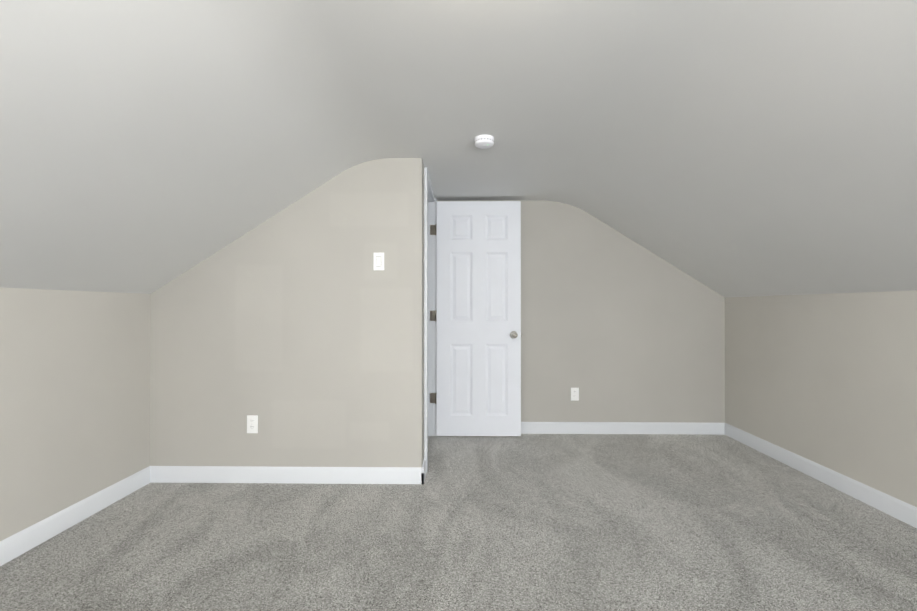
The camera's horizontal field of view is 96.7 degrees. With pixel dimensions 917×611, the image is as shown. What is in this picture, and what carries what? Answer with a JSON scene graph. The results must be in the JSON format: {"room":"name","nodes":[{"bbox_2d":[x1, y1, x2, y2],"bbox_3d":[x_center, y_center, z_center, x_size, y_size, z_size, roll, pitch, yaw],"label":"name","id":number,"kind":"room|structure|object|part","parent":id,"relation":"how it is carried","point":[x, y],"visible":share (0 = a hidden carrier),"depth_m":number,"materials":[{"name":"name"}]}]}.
{"room":"empty attic room","nodes":[
{"label":"empty attic room","id":0,"kind":"room"},
{"bbox_2d":[0,288,150,540],"bbox_3d":[-2.071,0.513,0.939,0.115,1.230,5.710,0,0,1],"label":"wall","id":1,"kind":"structure","parent":0,"point":[74,397],"depth_m":2.08,"materials":[{"name":"beige paint"}]},
{"bbox_2d":[0,466,149,565],"bbox_3d":[-2.014,1.075,0.412,0.015,0.101,4.433,0,0,1],"label":"baseboard","id":2,"kind":"structure","parent":1,"relation":"attached to","point":[12,547],"depth_m":2.07,"materials":[{"name":"white paint"}]},
{"bbox_2d":[150,158,423,466],"bbox_3d":[-1.112,0.080,2.678,1.754,2.110,0.115,0,0,1],"label":"wall","id":3,"kind":"structure","parent":0,"point":[297,327],"depth_m":2.62,"materials":[{"name":"beige paint"}]},
{"bbox_2d":[247,415,257,432],"bbox_3d":[-1.324,0.763,2.616,0.070,0.115,0.008,0,0,1],"label":"outlet","id":4,"kind":"object","parent":3,"relation":"attached to","point":[252,423],"visible":1,"depth_m":2.62,"materials":[{"name":"white plastic"}]},
{"bbox_2d":[150,466,423,483],"bbox_3d":[-1.105,1.085,2.608,1.770,0.101,0.015,0,0,1],"label":"baseboard","id":5,"kind":"structure","parent":3,"relation":"attached to","point":[267,474],"depth_m":2.60,"materials":[{"name":"white paint"}]},
{"bbox_2d":[373,252,383,269],"bbox_3d":[-0.510,-0.282,2.607,0.070,0.115,0.012,0,0,1],"label":"rocker light switch","id":6,"kind":"object","parent":3,"relation":"attached to","point":[378,261],"visible":1,"depth_m":2.61,"materials":[{"name":"white plastic"}]},
{"bbox_2d":[423,345,423,459],"bbox_3d":[-0.285,0.083,3.190,0.115,2.110,0.932,0,0,1],"label":"wall","id":7,"kind":"structure","parent":0,"point":[423,402],"depth_m":2.72,"materials":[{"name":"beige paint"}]},
{"bbox_2d":[421,459,425,482],"bbox_3d":[-0.227,1.085,2.674,0.015,0.101,0.172,0,0,1],"label":"baseboard","id":8,"kind":"structure","parent":7,"relation":"attached to","point":[424,465],"depth_m":2.65,"materials":[{"name":"white paint"}]},
{"bbox_2d":[428,185,432,435],"bbox_3d":[-0.284,0.105,3.200,0.115,2.065,0.770,0,0,1],"label":"lining","id":9,"kind":"object","parent":7,"relation":"in","point":[430,323],"visible":0.21,"depth_m":3.56,"materials":[{"name":"white paint"}]},
{"bbox_2d":[430,201,521,435],"bbox_3d":[0.150,0.112,3.542,0.801,2.030,0.174,0,0,1],"label":"door","id":10,"kind":"structure","parent":9,"relation":"attached to","point":[476,315],"depth_m":3.53,"materials":[{"name":"white paint"}]},
{"bbox_3d":[-0.220,-0.661,3.552,0.060,0.101,0.031,0,0,1],"label":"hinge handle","id":11,"kind":"part","parent":10,"relation":"part of","materials":[{"name":"brown metal"}]},
{"bbox_3d":[-0.220,0.089,3.549,0.060,0.101,0.031,0,0,1],"label":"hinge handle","id":12,"kind":"part","parent":10,"relation":"part of","materials":[{"name":"brown metal"}]},
{"bbox_3d":[-0.220,0.809,3.546,0.060,0.101,0.031,0,0,1],"label":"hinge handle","id":13,"kind":"part","parent":10,"relation":"part of","materials":[{"name":"brown metal"}]},
{"bbox_3d":[0.477,0.253,3.537,0.066,0.066,0.174,0,0,1],"label":"knob","id":14,"kind":"part","parent":10,"relation":"part of","materials":[{"name":"silver metal"}]},
{"bbox_2d":[424,167,436,472],"bbox_3d":[-0.212,0.099,3.200,0.030,2.078,0.870,0,0,1],"label":"door frame","id":15,"kind":"structure","parent":7,"relation":"attached to","point":[427,181],"depth_m":2.80,"materials":[{"name":"white paint"}]},
{"bbox_2d":[0,434,916,610],"bbox_3d":[0.156,1.188,0.904,4.570,0.120,5.710,0,0,1],"label":"floor","id":16,"kind":"structure","parent":0,"point":[617,522],"depth_m":1.96,"materials":[{"name":"carpet"}]},
{"bbox_2d":[0,0,916,297],"bbox_3d":[0.156,-0.551,0.912,4.570,1.082,5.710,0,0,1],"label":"ceiling","id":17,"kind":"structure","parent":0,"point":[738,148],"depth_m":1.66,"materials":[{"name":"white paint"}]},
{"bbox_2d":[474,135,493,148],"bbox_3d":[0.146,-0.926,2.314,0.112,0.041,0.112,0,0,1],"label":"smoke detector","id":18,"kind":"object","parent":17,"relation":"attached to","point":[484,141],"visible":1,"depth_m":2.28,"materials":[{"name":"white plastic"}]},
{"bbox_2d":[507,200,724,422],"bbox_3d":[0.196,0.085,3.706,4.340,2.110,0.115,0,0,1],"label":"wall","id":19,"kind":"structure","parent":0,"point":[616,326],"depth_m":3.63,"materials":[{"name":"beige paint"}]},
{"bbox_2d":[571,388,578,400],"bbox_3d":[1.037,0.790,3.630,0.070,0.115,0.008,0,0,1],"label":"outlet","id":20,"kind":"object","parent":19,"relation":"attached to","point":[574,394],"visible":1,"depth_m":3.63,"materials":[{"name":"white plastic"}]},
{"bbox_2d":[521,422,724,434],"bbox_3d":[1.072,1.089,3.624,2.586,0.101,0.015,0,0,1],"label":"baseboard","id":21,"kind":"structure","parent":19,"relation":"attached to","point":[619,428],"depth_m":3.61,"materials":[{"name":"white paint"}]},
{"bbox_2d":[725,290,916,506],"bbox_3d":[2.383,0.512,0.876,0.115,1.230,5.710,0,0,1],"label":"wall","id":22,"kind":"structure","parent":0,"point":[829,381],"depth_m":2.55,"materials":[{"name":"beige paint"}]},
{"bbox_2d":[725,423,916,527],"bbox_3d":[2.318,1.077,0.874,0.015,0.101,5.480,0,0,1],"label":"baseboard","id":23,"kind":"structure","parent":22,"relation":"attached to","point":[900,510],"depth_m":2.54,"materials":[{"name":"white paint"}]}
]}

